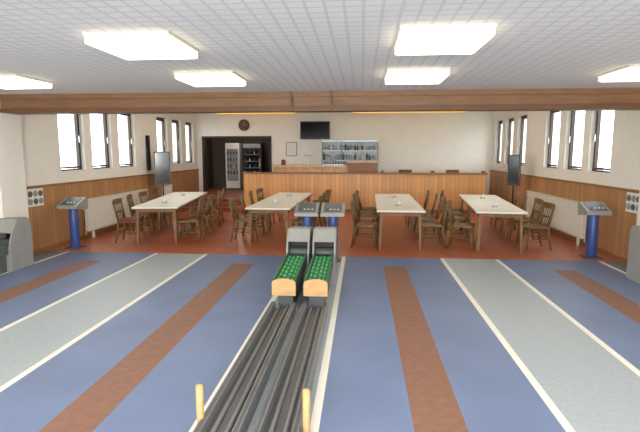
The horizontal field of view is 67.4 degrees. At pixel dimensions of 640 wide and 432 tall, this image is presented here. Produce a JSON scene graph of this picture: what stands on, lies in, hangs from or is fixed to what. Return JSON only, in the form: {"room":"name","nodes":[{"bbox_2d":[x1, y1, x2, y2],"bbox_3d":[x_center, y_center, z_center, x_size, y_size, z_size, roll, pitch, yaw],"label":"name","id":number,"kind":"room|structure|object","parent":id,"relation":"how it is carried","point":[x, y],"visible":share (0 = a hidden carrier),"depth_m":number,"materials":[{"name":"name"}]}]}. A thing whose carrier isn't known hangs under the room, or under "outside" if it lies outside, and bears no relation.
{"room":"sports facility","nodes":[
{"label":"sports facility","id":0,"kind":"room"},
{"bbox_2d":[0,113,28,218],"bbox_3d":[-5.211,-0.464,8.091,0.120,2.480,0.600,1,8,5],"label":"pilaster","id":1,"kind":"object","parent":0,"point":[13,189],"visible":0.55,"depth_m":8.03,"materials":[{"name":"paint"}]},
{"bbox_2d":[0,107,197,185],"bbox_3d":[-5.459,-0.863,7.603,0.300,3.400,20.300,1,8,5],"label":"wall","id":2,"kind":"structure","parent":0,"point":[40,133],"depth_m":11.40,"materials":[{"name":"paint"}]},
{"bbox_2d":[27,188,43,207],"bbox_3d":[-5.164,-0.335,8.711,0.030,0.320,0.440,1,8,5],"label":"plaque","id":3,"kind":"object","parent":2,"relation":"attached to","point":[34,196],"visible":0.98,"depth_m":8.69,"materials":[{"name":"white plastic"}]},
{"bbox_2d":[61,114,85,171],"bbox_3d":[-5.181,-1.631,9.882,0.155,1.420,0.850,1,8,5],"label":"window","id":4,"kind":"structure","parent":2,"relation":"in","point":[78,167],"depth_m":10.21,"materials":[{"name":"white plastic"}]},
{"bbox_2d":[93,114,112,169],"bbox_3d":[-5.082,-1.783,11.017,0.155,1.420,0.850,1,8,5],"label":"window","id":5,"kind":"structure","parent":2,"relation":"in","point":[106,166],"depth_m":11.34,"materials":[{"name":"white plastic"}]},
{"bbox_2d":[26,169,198,254],"bbox_3d":[-4.822,-0.496,13.014,0.050,1.240,9.200,1,8,5],"label":"wall paneling","id":6,"kind":"structure","parent":2,"relation":"attached to","point":[50,229],"depth_m":10.09,"materials":[{"name":"brown wood"}]},
{"bbox_2d":[117,114,135,167],"bbox_3d":[-4.978,-1.941,12.202,0.155,1.420,0.850,1,8,5],"label":"window","id":7,"kind":"structure","parent":2,"relation":"in","point":[130,165],"depth_m":12.52,"materials":[{"name":"white plastic"}]},
{"bbox_2d":[145,135,150,169],"bbox_3d":[-4.758,-1.749,13.297,0.080,0.950,0.160,1,8,5],"label":"loudspeaker","id":8,"kind":"object","parent":2,"relation":"attached to","point":[147,137],"visible":1,"depth_m":13.27,"materials":[{"name":"black plastic"}]},
{"bbox_2d":[156,117,165,151],"bbox_3d":[-4.788,-2.231,14.375,0.155,1.420,0.750,1,8,5],"label":"window","id":9,"kind":"structure","parent":2,"relation":"in","point":[157,118],"depth_m":14.62,"materials":[{"name":"brown wood"}]},
{"bbox_2d":[172,120,181,164],"bbox_3d":[-4.689,-2.382,15.510,0.155,1.420,0.750,1,8,5],"label":"window","id":10,"kind":"structure","parent":2,"relation":"in","point":[173,121],"depth_m":15.79,"materials":[{"name":"brown wood"}]},
{"bbox_2d":[185,122,191,163],"bbox_3d":[-4.589,-2.534,16.646,0.155,1.420,0.750,1,8,5],"label":"window","id":11,"kind":"structure","parent":2,"relation":"in","point":[186,123],"depth_m":16.91,"materials":[{"name":"brown wood"}]},
{"bbox_2d":[205,138,213,187],"bbox_3d":[-4.761,-2.228,19.157,0.100,2.350,3.000,1,8,5],"label":"wall","id":12,"kind":"structure","parent":0,"point":[208,141],"depth_m":20.10,"materials":[{"name":"paint"}]},
{"bbox_2d":[207,187,243,193],"bbox_3d":[-2.856,-0.979,19.056,3.940,0.100,3.200,1,8,5],"label":"floor","id":13,"kind":"structure","parent":0,"point":[213,189],"depth_m":18.84,"materials":[{"name":"tile"}]},
{"bbox_2d":[225,143,242,189],"bbox_3d":[-3.473,-2.015,19.448,0.560,1.850,0.620,1,8,5],"label":"refrigerator","id":14,"kind":"object","parent":13,"relation":"on","point":[233,151],"visible":1,"depth_m":19.21,"materials":[{"name":"white metal"}]},
{"bbox_2d":[242,143,264,187],"bbox_3d":[-2.676,-2.006,19.379,0.760,1.850,0.620,1,8,5],"label":"refrigerator","id":15,"kind":"object","parent":13,"relation":"on","point":[253,153],"visible":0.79,"depth_m":19.08,"materials":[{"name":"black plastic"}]},
{"bbox_2d":[212,138,269,186],"bbox_3d":[-2.722,-2.397,20.425,3.740,2.350,0.100,1,8,5],"label":"wall","id":16,"kind":"structure","parent":0,"point":[218,144],"depth_m":20.45,"materials":[{"name":"paint"}]},
{"bbox_2d":[0,211,639,431],"bbox_3d":[-0.129,0.933,7.376,11.000,0.100,20.300,1,8,5],"label":"floor","id":17,"kind":"structure","parent":0,"point":[104,335],"depth_m":4.99,"materials":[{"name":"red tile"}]},
{"bbox_2d":[0,243,7,273],"bbox_3d":[-5.000,0.721,6.843,0.280,0.460,1.180,1,8,5],"label":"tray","id":18,"kind":"object","parent":17,"relation":"on","point":[3,248],"visible":1,"depth_m":7.35,"materials":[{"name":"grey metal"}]},
{"bbox_2d":[0,217,33,271],"bbox_3d":[-4.925,0.438,7.679,0.324,0.800,0.500,1,8,5],"label":"hood","id":19,"kind":"object","parent":17,"relation":"on","point":[16,232],"visible":0.94,"depth_m":7.60,"materials":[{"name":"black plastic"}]},
{"bbox_2d":[57,197,87,248],"bbox_3d":[-4.763,0.132,9.295,0.400,0.979,0.399,1,8,5],"label":"console","id":20,"kind":"object","parent":17,"relation":"on","point":[72,204],"visible":1,"depth_m":9.23,"materials":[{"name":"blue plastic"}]},
{"bbox_2d":[84,189,147,236],"bbox_3d":[-4.856,-0.121,11.666,0.111,0.855,2.977,1,8,5],"label":"radiator","id":21,"kind":"object","parent":17,"relation":"on","point":[100,213],"visible":0.68,"depth_m":10.90,"materials":[{"name":"metal"}]},
{"bbox_2d":[112,198,146,242],"bbox_3d":[-3.964,0.088,9.973,0.533,0.893,0.472,0,8,-2],"label":"dining chair","id":22,"kind":"object","parent":17,"relation":"on","point":[117,201],"visible":0.93,"depth_m":9.91,"materials":[{"name":"brown wood"}]},
{"bbox_2d":[126,194,154,234],"bbox_3d":[-4.104,-0.047,10.988,0.533,0.893,0.472,-1,8,-10],"label":"dining chair","id":23,"kind":"object","parent":17,"relation":"on","point":[129,196],"visible":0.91,"depth_m":10.86,"materials":[{"name":"brown wood"}]},
{"bbox_2d":[138,191,167,228],"bbox_3d":[-4.087,-0.148,11.742,0.533,0.893,0.472,0,8,3],"label":"dining chair","id":24,"kind":"object","parent":17,"relation":"on","point":[143,193],"visible":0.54,"depth_m":11.76,"materials":[{"name":"brown wood"}]},
{"bbox_2d":[150,188,172,222],"bbox_3d":[-4.167,-0.283,12.755,0.533,0.893,0.472,0,8,0],"label":"dining chair","id":25,"kind":"object","parent":17,"relation":"on","point":[153,190],"visible":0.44,"depth_m":12.63,"materials":[{"name":"brown wood"}]},
{"bbox_2d":[131,198,194,243],"bbox_3d":[-3.358,0.081,10.515,0.912,0.761,1.852,-1,8,-4],"label":"dining table","id":26,"kind":"object","parent":17,"relation":"on","point":[173,205],"visible":0.93,"depth_m":9.75,"materials":[{"name":"brown wood"}]},
{"bbox_2d":[154,152,172,216],"bbox_3d":[-4.402,-0.872,13.473,0.541,1.856,0.485,-2,8,-18],"label":"television","id":27,"kind":"object","parent":17,"relation":"on","point":[161,159],"visible":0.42,"depth_m":13.30,"materials":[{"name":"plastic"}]},
{"bbox_2d":[161,185,172,212],"bbox_3d":[-4.610,-0.497,14.481,0.111,0.855,0.677,1,8,5],"label":"radiator","id":28,"kind":"object","parent":17,"relation":"on","point":[167,188],"visible":0.3,"depth_m":14.36,"materials":[{"name":"metal"}]},
{"bbox_2d":[159,192,207,229],"bbox_3d":[-3.486,-0.164,12.352,0.912,0.761,1.852,-1,8,-4],"label":"dining table","id":29,"kind":"object","parent":17,"relation":"on","point":[197,195],"visible":0.51,"depth_m":12.12,"materials":[{"name":"brown wood"}]},
{"bbox_2d":[177,198,205,241],"bbox_3d":[-2.688,0.079,10.041,0.533,0.893,0.472,0,8,-2],"label":"dining chair","id":30,"kind":"object","parent":17,"relation":"on","point":[198,218],"visible":1,"depth_m":9.89,"materials":[{"name":"brown wood"}]},
{"bbox_2d":[196,384,203,423],"bbox_3d":[-0.780,1.267,3.123,0.048,0.362,0.048,1,8,5],"label":"wooden post","id":31,"kind":"object","parent":17,"relation":"on","point":[199,387],"visible":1,"depth_m":3.10,"materials":[{"name":"brown wood"}]},
{"bbox_2d":[188,194,213,234],"bbox_3d":[-2.704,-0.042,10.946,0.533,0.893,0.472,0,8,1],"label":"dining chair","id":32,"kind":"object","parent":17,"relation":"on","point":[210,197],"visible":0.97,"depth_m":10.80,"materials":[{"name":"brown wood"}]},
{"bbox_2d":[199,190,220,227],"bbox_3d":[-2.747,-0.180,11.984,0.533,0.893,0.472,-1,8,-11],"label":"dining chair","id":33,"kind":"object","parent":17,"relation":"on","point":[215,209],"visible":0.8,"depth_m":11.83,"materials":[{"name":"brown wood"}]},
{"bbox_2d":[178,203,242,212],"bbox_3d":[-3.533,-0.272,15.134,2.140,0.236,0.650,1,8,5],"label":"entrance steps","id":34,"kind":"structure","parent":17,"relation":"on","point":[225,206],"depth_m":14.90,"materials":[{"name":"tile"}]},
{"bbox_2d":[204,188,223,221],"bbox_3d":[-2.814,-0.291,12.815,0.533,0.893,0.472,-2,8,-12],"label":"dining chair","id":35,"kind":"object","parent":17,"relation":"on","point":[221,198],"visible":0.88,"depth_m":12.65,"materials":[{"name":"brown wood"}]},
{"bbox_2d":[194,193,241,202],"bbox_3d":[0.640,-0.463,16.135,10.400,0.350,2.100,1,8,5],"label":"raised platform","id":36,"kind":"object","parent":17,"relation":"on","point":[226,196],"visible":0.07,"depth_m":15.95,"materials":[{"name":"tile"}]},
{"bbox_2d":[272,165,347,171],"bbox_3d":[-0.324,-1.158,15.975,2.490,1.070,0.500,1,8,5],"label":"countertop","id":37,"kind":"structure","parent":36,"relation":"on","point":[277,168],"depth_m":15.73,"materials":[{"name":"brown wood"}]},
{"bbox_2d":[304,153,313,164],"bbox_3d":[-0.372,-1.879,15.842,0.320,0.395,0.171,1,8,5],"label":"tap","id":38,"kind":"object","parent":37,"relation":"on","point":[305,154],"visible":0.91,"depth_m":15.83,"materials":[{"name":"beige metal"}]},
{"bbox_2d":[322,160,344,164],"bbox_3d":[0.443,-1.754,15.828,0.750,0.150,0.240,1,8,5],"label":"glass rack","id":39,"kind":"object","parent":37,"relation":"on","point":[323,160],"visible":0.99,"depth_m":15.79,"materials":[{"name":"metal"}]},
{"bbox_2d":[322,140,377,171],"bbox_3d":[1.033,-1.685,16.748,1.950,1.910,0.500,1,8,5],"label":"bar shelf","id":40,"kind":"object","parent":36,"relation":"on","point":[332,150],"visible":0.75,"depth_m":16.81,"materials":[{"name":"glass"}]},
{"bbox_2d":[347,161,377,171],"bbox_3d":[1.402,-1.206,15.843,1.010,1.200,0.550,1,8,5],"label":"bar cabinet","id":41,"kind":"object","parent":36,"relation":"on","point":[353,166],"visible":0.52,"depth_m":15.55,"materials":[{"name":"brown wood"}]},
{"bbox_2d":[399,170,411,172],"bbox_3d":[2.934,-1.130,16.454,0.472,0.893,0.533,1,8,5],"label":"dining chair","id":42,"kind":"object","parent":36,"relation":"on","point":[400,171],"visible":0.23,"depth_m":16.64,"materials":[{"name":"brown wood"}]},
{"bbox_2d":[446,170,458,172],"bbox_3d":[4.528,-1.111,16.317,0.472,0.893,0.533,1,8,5],"label":"dining chair","id":43,"kind":"object","parent":36,"relation":"on","point":[447,171],"visible":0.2,"depth_m":16.50,"materials":[{"name":"brown wood"}]},
{"bbox_2d":[228,197,257,242],"bbox_3d":[-1.606,0.077,10.058,0.533,0.893,0.472,0,8,3],"label":"dining chair","id":44,"kind":"object","parent":17,"relation":"on","point":[234,212],"visible":0.98,"depth_m":10.00,"materials":[{"name":"brown wood"}]},
{"bbox_2d":[193,301,295,431],"bbox_3d":[-0.717,1.506,2.198,0.284,0.134,6.820,1,8,5],"label":"track","id":45,"kind":"object","parent":17,"relation":"on","point":[233,407],"visible":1,"depth_m":3.78,"materials":[{"name":"metal"}]},
{"bbox_2d":[240,194,264,235],"bbox_3d":[-1.525,-0.030,10.861,0.533,0.893,0.472,-1,8,-4],"label":"dining chair","id":46,"kind":"object","parent":17,"relation":"on","point":[261,215],"visible":0.96,"depth_m":10.70,"materials":[{"name":"brown wood"}]},
{"bbox_2d":[249,191,271,228],"bbox_3d":[-1.474,-0.161,11.840,0.533,0.893,0.472,0,8,-3],"label":"dining chair","id":47,"kind":"object","parent":17,"relation":"on","point":[250,192],"visible":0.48,"depth_m":11.88,"materials":[{"name":"brown wood"}]},
{"bbox_2d":[256,188,279,223],"bbox_3d":[-1.376,-0.272,12.674,0.533,0.893,0.472,2,8,13],"label":"dining chair","id":48,"kind":"object","parent":17,"relation":"on","point":[258,191],"visible":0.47,"depth_m":12.68,"materials":[{"name":"brown wood"}]},
{"bbox_2d":[245,199,302,244],"bbox_3d":[-0.934,0.102,10.356,0.912,0.761,1.852,1,8,6],"label":"dining table","id":49,"kind":"object","parent":17,"relation":"on","point":[266,206],"visible":0.79,"depth_m":9.59,"materials":[{"name":"brown wood"}]},
{"bbox_2d":[266,192,311,229],"bbox_3d":[-0.751,-0.140,12.166,0.912,0.761,1.852,1,8,6],"label":"dining table","id":50,"kind":"object","parent":17,"relation":"on","point":[281,195],"visible":0.53,"depth_m":12.10,"materials":[{"name":"brown wood"}]},
{"bbox_2d":[272,252,306,307],"bbox_3d":[-0.370,0.816,6.136,0.280,0.460,1.180,1,8,5],"label":"tray","id":51,"kind":"object","parent":17,"relation":"on","point":[287,283],"visible":1,"depth_m":5.78,"materials":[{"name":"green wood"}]},
{"bbox_2d":[253,302,327,431],"bbox_3d":[-0.348,1.510,2.166,0.284,0.134,6.820,1,8,5],"label":"track","id":52,"kind":"object","parent":17,"relation":"on","point":[282,408],"visible":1,"depth_m":3.83,"materials":[{"name":"metal"}]},
{"bbox_2d":[286,226,312,277],"bbox_3d":[-0.295,0.552,6.975,0.324,0.760,0.500,1,8,5],"label":"hood","id":53,"kind":"object","parent":17,"relation":"on","point":[299,242],"visible":0.66,"depth_m":6.85,"materials":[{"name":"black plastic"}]},
{"bbox_2d":[302,388,309,431],"bbox_3d":[-0.087,1.275,3.064,0.048,0.362,0.048,1,8,5],"label":"wooden post","id":54,"kind":"object","parent":17,"relation":"on","point":[306,392],"visible":1,"depth_m":3.04,"materials":[{"name":"brown wood"}]},
{"bbox_2d":[292,199,319,230],"bbox_3d":[-0.297,0.100,9.884,0.533,0.893,0.472,2,8,13],"label":"dining chair","id":55,"kind":"object","parent":17,"relation":"on","point":[294,221],"visible":0.28,"depth_m":9.81,"materials":[{"name":"brown wood"}]},
{"bbox_2d":[294,202,319,226],"bbox_3d":[-0.216,0.271,8.257,0.400,0.979,0.399,1,8,5],"label":"console","id":56,"kind":"object","parent":17,"relation":"on","point":[307,211],"visible":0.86,"depth_m":8.15,"materials":[{"name":"white plastic"}]},
{"bbox_2d":[299,194,323,226],"bbox_3d":[-0.199,-0.024,10.810,0.533,0.893,0.472,1,8,10],"label":"dining chair","id":57,"kind":"object","parent":17,"relation":"on","point":[322,196],"visible":0.42,"depth_m":10.68,"materials":[{"name":"brown wood"}]},
{"bbox_2d":[303,253,333,308],"bbox_3d":[-0.001,0.820,6.104,0.280,0.460,1.180,1,8,5],"label":"tray","id":58,"kind":"object","parent":17,"relation":"on","point":[316,284],"visible":1,"depth_m":5.68,"materials":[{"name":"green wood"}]},
{"bbox_2d":[318,191,326,226],"bbox_3d":[-0.113,-0.142,11.696,0.533,0.893,0.472,1,8,8],"label":"dining chair","id":59,"kind":"object","parent":17,"relation":"on","point":[324,193],"visible":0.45,"depth_m":11.52,"materials":[{"name":"brown wood"}]},
{"bbox_2d":[312,227,336,284],"bbox_3d":[0.074,0.556,6.944,0.324,0.760,0.500,1,8,5],"label":"hood","id":60,"kind":"object","parent":17,"relation":"on","point":[324,238],"visible":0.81,"depth_m":6.82,"materials":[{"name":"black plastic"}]},
{"bbox_2d":[325,189,330,224],"bbox_3d":[-0.005,-0.245,12.470,0.533,0.893,0.472,2,8,16],"label":"dining chair","id":61,"kind":"object","parent":17,"relation":"on","point":[328,192],"visible":0.41,"depth_m":12.32,"materials":[{"name":"brown wood"}]},
{"bbox_2d":[320,203,344,261],"bbox_3d":[0.222,0.276,8.220,0.400,0.979,0.399,1,8,5],"label":"console","id":62,"kind":"object","parent":17,"relation":"on","point":[332,211],"visible":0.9,"depth_m":8.12,"materials":[{"name":"white plastic"}]},
{"bbox_2d":[350,200,377,248],"bbox_3d":[0.867,0.153,9.485,0.533,0.893,0.472,1,8,11],"label":"dining chair","id":63,"kind":"object","parent":17,"relation":"on","point":[373,225],"visible":1,"depth_m":9.35,"materials":[{"name":"brown wood"}]},
{"bbox_2d":[353,192,375,221],"bbox_3d":[1.041,-0.092,11.322,0.533,0.893,0.472,1,8,10],"label":"dining chair","id":64,"kind":"object","parent":17,"relation":"on","point":[354,194],"visible":0.31,"depth_m":11.16,"materials":[{"name":"brown wood"}]},
{"bbox_2d":[242,172,487,212],"bbox_3d":[1.299,-0.735,14.887,7.500,1.220,0.180,1,8,5],"label":"wall","id":65,"kind":"structure","parent":17,"relation":"on","point":[342,185],"depth_m":14.82,"materials":[{"name":"wood"}]},
{"bbox_2d":[354,195,378,237],"bbox_3d":[1.018,0.011,10.554,0.533,0.893,0.472,1,8,8],"label":"dining chair","id":66,"kind":"object","parent":17,"relation":"on","point":[375,217],"visible":0.78,"depth_m":10.38,"materials":[{"name":"brown wood"}]},
{"bbox_2d":[356,190,376,214],"bbox_3d":[1.176,-0.201,12.141,0.533,0.893,0.472,0,8,0],"label":"dining chair","id":67,"kind":"object","parent":17,"relation":"on","point":[357,191],"visible":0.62,"depth_m":11.94,"materials":[{"name":"brown wood"}]},
{"bbox_2d":[374,194,414,231],"bbox_3d":[1.792,-0.084,11.748,0.912,0.761,1.852,1,8,6],"label":"dining table","id":68,"kind":"object","parent":17,"relation":"on","point":[378,197],"visible":0.5,"depth_m":11.59,"materials":[{"name":"brown wood"}]},
{"bbox_2d":[375,201,425,249],"bbox_3d":[1.609,0.158,9.938,0.912,0.761,1.852,1,8,6],"label":"dining table","id":69,"kind":"object","parent":17,"relation":"on","point":[383,208],"visible":0.96,"depth_m":9.17,"materials":[{"name":"brown wood"}]},
{"bbox_2d":[407,190,429,226],"bbox_3d":[2.488,-0.199,12.122,0.533,0.893,0.472,1,8,10],"label":"dining chair","id":70,"kind":"object","parent":17,"relation":"on","point":[428,191],"visible":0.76,"depth_m":11.97,"materials":[{"name":"brown wood"}]},
{"bbox_2d":[413,193,437,232],"bbox_3d":[2.463,-0.077,11.214,0.533,0.893,0.472,2,8,15],"label":"dining chair","id":71,"kind":"object","parent":17,"relation":"on","point":[431,213],"visible":0.77,"depth_m":11.03,"materials":[{"name":"brown wood"}]},
{"bbox_2d":[416,197,442,240],"bbox_3d":[2.339,0.050,10.261,0.533,0.893,0.472,1,8,11],"label":"dining chair","id":72,"kind":"object","parent":17,"relation":"on","point":[424,218],"visible":0.84,"depth_m":10.09,"materials":[{"name":"brown wood"}]},
{"bbox_2d":[421,201,448,248],"bbox_3d":[2.240,0.159,9.441,0.533,0.893,0.472,1,8,9],"label":"dining chair","id":73,"kind":"object","parent":17,"relation":"on","point":[440,224],"visible":0.96,"depth_m":9.29,"materials":[{"name":"brown wood"}]},
{"bbox_2d":[439,193,463,233],"bbox_3d":[3.053,-0.070,11.162,0.533,0.893,0.472,1,8,8],"label":"dining chair","id":74,"kind":"object","parent":17,"relation":"on","point":[458,213],"visible":0.29,"depth_m":11.09,"materials":[{"name":"brown wood"}]},
{"bbox_2d":[442,190,462,211],"bbox_3d":[3.308,-0.186,12.031,0.533,0.893,0.472,2,8,14],"label":"dining chair","id":75,"kind":"object","parent":17,"relation":"on","point":[460,209],"visible":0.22,"depth_m":11.83,"materials":[{"name":"brown wood"}]},
{"bbox_2d":[441,196,466,240],"bbox_3d":[2.892,0.037,10.357,0.533,0.893,0.472,3,8,22],"label":"dining chair","id":76,"kind":"object","parent":17,"relation":"on","point":[463,219],"visible":0.6,"depth_m":10.31,"materials":[{"name":"brown wood"}]},
{"bbox_2d":[446,200,474,249],"bbox_3d":[2.746,0.170,9.363,0.533,0.893,0.472,3,8,21],"label":"dining chair","id":77,"kind":"object","parent":17,"relation":"on","point":[471,226],"visible":0.93,"depth_m":9.28,"materials":[{"name":"brown wood"}]},
{"bbox_2d":[458,194,506,235],"bbox_3d":[3.862,-0.053,11.521,0.912,0.761,1.852,1,8,11],"label":"dining table","id":78,"kind":"object","parent":17,"relation":"on","point":[464,197],"visible":0.53,"depth_m":11.34,"materials":[{"name":"brown wood"}]},
{"bbox_2d":[466,201,527,252],"bbox_3d":[3.505,0.186,9.725,0.912,0.761,1.852,1,8,11],"label":"dining table","id":79,"kind":"object","parent":17,"relation":"on","point":[505,210],"visible":0.97,"depth_m":9.01,"materials":[{"name":"brown wood"}]},
{"bbox_2d":[494,191,518,228],"bbox_3d":[4.609,-0.166,11.874,0.533,0.893,0.472,3,8,22],"label":"dining chair","id":80,"kind":"object","parent":17,"relation":"on","point":[517,192],"visible":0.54,"depth_m":11.69,"materials":[{"name":"brown wood"}]},
{"bbox_2d":[500,194,527,234],"bbox_3d":[4.427,-0.045,10.974,0.533,0.893,0.472,2,8,18],"label":"dining chair","id":81,"kind":"object","parent":17,"relation":"on","point":[524,201],"visible":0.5,"depth_m":10.89,"materials":[{"name":"brown wood"}]},
{"bbox_2d":[507,155,521,221],"bbox_3d":[5.087,-0.722,12.656,0.541,1.776,0.478,4,9,28],"label":"loudspeaker","id":82,"kind":"object","parent":17,"relation":"on","point":[514,161],"visible":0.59,"depth_m":12.53,"materials":[{"name":"black plastic"}]},
{"bbox_2d":[509,198,543,242],"bbox_3d":[4.300,0.086,9.989,0.533,0.893,0.472,1,8,5],"label":"dining chair","id":83,"kind":"object","parent":17,"relation":"on","point":[538,201],"visible":0.89,"depth_m":9.96,"materials":[{"name":"brown wood"}]},
{"bbox_2d":[516,202,555,250],"bbox_3d":[4.136,0.192,9.197,0.533,0.893,0.472,0,8,1],"label":"dining chair","id":84,"kind":"object","parent":17,"relation":"on","point":[546,205],"visible":0.91,"depth_m":9.07,"materials":[{"name":"brown wood"}]},
{"bbox_2d":[526,190,586,244],"bbox_3d":[5.297,-0.025,10.942,0.111,0.855,3.277,1,8,5],"label":"radiator","id":85,"kind":"object","parent":17,"relation":"on","point":[565,218],"visible":0.77,"depth_m":10.22,"materials":[{"name":"metal"}]},
{"bbox_2d":[578,201,611,258],"bbox_3d":[4.787,0.248,8.424,0.400,0.979,0.399,1,8,5],"label":"console","id":86,"kind":"object","parent":17,"relation":"on","point":[593,210],"visible":1,"depth_m":8.36,"materials":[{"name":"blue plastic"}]},
{"bbox_2d":[626,225,639,283],"bbox_3d":[4.674,0.555,6.804,0.324,0.800,0.500,1,8,5],"label":"hood","id":87,"kind":"object","parent":17,"relation":"on","point":[633,261],"visible":1,"depth_m":6.90,"materials":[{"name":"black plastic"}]},
{"bbox_2d":[0,0,639,93],"bbox_3d":[-0.548,-1.293,2.205,10.400,0.120,10.600,1,8,5],"label":"ceiling","id":88,"kind":"structure","parent":0,"point":[274,45],"depth_m":4.19,"materials":[{"name":"tile"}]},
{"bbox_2d":[0,74,52,88],"bbox_3d":[-3.969,-1.715,6.144,0.700,0.086,0.700,1,8,5],"label":"ceiling lamp","id":89,"kind":"object","parent":88,"relation":"attached to","point":[7,81],"visible":1,"depth_m":6.06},
{"bbox_2d":[82,31,198,59],"bbox_3d":[-1.489,-1.441,4.090,0.700,0.086,0.700,1,8,5],"label":"ceiling lamp","id":90,"kind":"object","parent":88,"relation":"attached to","point":[128,45],"visible":1,"depth_m":3.85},
{"bbox_2d":[174,71,246,86],"bbox_3d":[-1.329,-1.684,5.917,0.700,0.086,0.700,1,8,5],"label":"ceiling lamp","id":91,"kind":"object","parent":88,"relation":"attached to","point":[194,78],"visible":1,"depth_m":5.64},
{"bbox_2d":[384,67,450,83],"bbox_3d":[1.132,-1.656,5.705,0.700,0.086,0.700,1,8,5],"label":"ceiling lamp","id":92,"kind":"object","parent":88,"relation":"attached to","point":[393,75],"visible":1,"depth_m":5.40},
{"bbox_2d":[394,23,496,54],"bbox_3d":[0.972,-1.412,3.878,0.700,0.086,0.700,1,8,5],"label":"ceiling lamp","id":93,"kind":"object","parent":88,"relation":"attached to","point":[440,39],"visible":1,"depth_m":3.61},
{"bbox_2d":[597,65,639,81],"bbox_3d":[3.703,-1.627,5.484,0.700,0.086,0.700,1,8,5],"label":"ceiling lamp","id":94,"kind":"object","parent":88,"relation":"attached to","point":[629,73],"visible":1,"depth_m":5.48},
{"bbox_2d":[196,111,493,194],"bbox_3d":[0.740,-2.077,17.076,10.400,3.300,0.200,1,8,5],"label":"wall","id":95,"kind":"structure","parent":0,"point":[418,142],"depth_m":16.75,"materials":[{"name":"paint"}]},
{"bbox_2d":[202,136,271,191],"bbox_3d":[-2.986,-1.851,17.427,2.540,2.060,0.250,1,8,5],"label":"trim","id":96,"kind":"structure","parent":95,"relation":"attached to","point":[203,137],"depth_m":17.27,"materials":[{"name":"brown wood"}]},
{"bbox_2d":[238,119,249,130],"bbox_3d":[-2.708,-3.239,17.095,0.400,0.400,0.052,1,8,5],"label":"wall clock","id":97,"kind":"object","parent":95,"relation":"attached to","point":[243,124],"visible":1,"depth_m":17.08,"materials":[{"name":"brown wood"}]},
{"bbox_2d":[286,142,296,155],"bbox_3d":[-1.014,-2.378,17.070,0.400,0.500,0.035,1,8,5],"label":"framed picture","id":98,"kind":"object","parent":95,"relation":"attached to","point":[291,147],"visible":1,"depth_m":17.05,"materials":[{"name":"white plastic"}]},
{"bbox_2d":[300,121,329,138],"bbox_3d":[-0.171,-3.006,16.862,1.040,0.620,0.135,1,8,5],"label":"television","id":99,"kind":"object","parent":95,"relation":"attached to","point":[308,129],"visible":1,"depth_m":16.79,"materials":[{"name":"black plastic"}]},
{"bbox_2d":[491,110,639,189],"bbox_3d":[5.201,-0.741,6.686,0.300,3.400,20.300,1,8,5],"label":"wall","id":100,"kind":"structure","parent":0,"point":[625,150],"depth_m":10.51,"materials":[{"name":"paint"}]},
{"bbox_2d":[494,120,502,163],"bbox_3d":[5.926,-2.413,15.741,0.155,1.420,0.750,1,8,5],"label":"window","id":101,"kind":"structure","parent":100,"relation":"in","point":[500,122],"depth_m":16.01,"materials":[{"name":"brown metal"}]},
{"bbox_2d":[504,118,513,164],"bbox_3d":[5.827,-2.262,14.606,0.155,1.420,0.750,1,8,5],"label":"window","id":102,"kind":"structure","parent":100,"relation":"in","point":[511,120],"depth_m":14.87,"materials":[{"name":"brown wood"}]},
{"bbox_2d":[519,115,526,166],"bbox_3d":[5.728,-2.110,13.470,0.155,1.420,0.750,1,8,5],"label":"window","id":103,"kind":"structure","parent":100,"relation":"in","point":[524,116],"depth_m":13.73,"materials":[{"name":"brown metal"}]},
{"bbox_2d":[545,111,560,169],"bbox_3d":[5.537,-1.820,11.298,0.155,1.420,0.850,1,8,5],"label":"window","id":104,"kind":"structure","parent":100,"relation":"in","point":[549,165],"depth_m":11.62,"materials":[{"name":"brown metal"}]},
{"bbox_2d":[489,170,638,263],"bbox_3d":[5.489,-0.377,12.127,0.050,1.240,9.200,1,8,5],"label":"wall paneling","id":105,"kind":"structure","parent":100,"relation":"attached to","point":[614,229],"depth_m":9.18,"materials":[{"name":"brown wood"}]},
{"bbox_2d":[564,111,580,171],"bbox_3d":[5.434,-1.662,10.113,0.155,1.420,0.850,1,8,5],"label":"window","id":106,"kind":"structure","parent":100,"relation":"in","point":[573,113],"depth_m":10.44,"materials":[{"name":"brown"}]},
{"bbox_2d":[588,111,609,173],"bbox_3d":[5.334,-1.510,8.977,0.155,1.420,0.850,1,8,5],"label":"window","id":107,"kind":"structure","parent":100,"relation":"in","point":[595,169],"depth_m":9.30,"materials":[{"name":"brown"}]},
{"bbox_2d":[625,192,638,213],"bbox_3d":[5.083,-0.211,7.780,0.030,0.320,0.440,1,8,5],"label":"plaque","id":108,"kind":"object","parent":100,"relation":"attached to","point":[632,199],"visible":0.86,"depth_m":7.81,"materials":[{"name":"white plastic"}]},
{"bbox_2d":[636,189,639,224],"bbox_3d":[5.031,-0.346,7.210,0.120,2.480,0.600,1,8,5],"label":"pilaster","id":109,"kind":"object","parent":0,"point":[638,212],"depth_m":7.52,"materials":[{"name":"paint"}]},
{"bbox_3d":[0.321,-3.133,12.060,10.400,0.120,9.500,1,8,5],"label":"ceiling","id":110,"kind":"structure","parent":0,"visible":0},
{"bbox_2d":[216,113,259,113],"bbox_3d":[-2.181,-3.539,16.184,2.800,0.165,0.120,1,8,5],"label":"lamp","id":111,"kind":"object","parent":110,"relation":"hanging from","point":[216,113],"visible":0.23,"depth_m":16.23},
{"bbox_2d":[0,88,639,114],"bbox_3d":[-0.081,-2.054,7.530,10.400,0.820,0.320,1,8,5],"label":"ceiling beam","id":112,"kind":"structure","parent":110,"relation":"attached to","point":[551,99],"depth_m":7.42,"materials":[{"name":"brown wood"}]},
{"bbox_2d":[352,111,465,112],"bbox_3d":[2.900,-3.481,15.747,3.800,0.165,0.120,1,8,5],"label":"lamp","id":113,"kind":"object","parent":110,"relation":"hanging from","point":[465,111],"visible":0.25,"depth_m":15.83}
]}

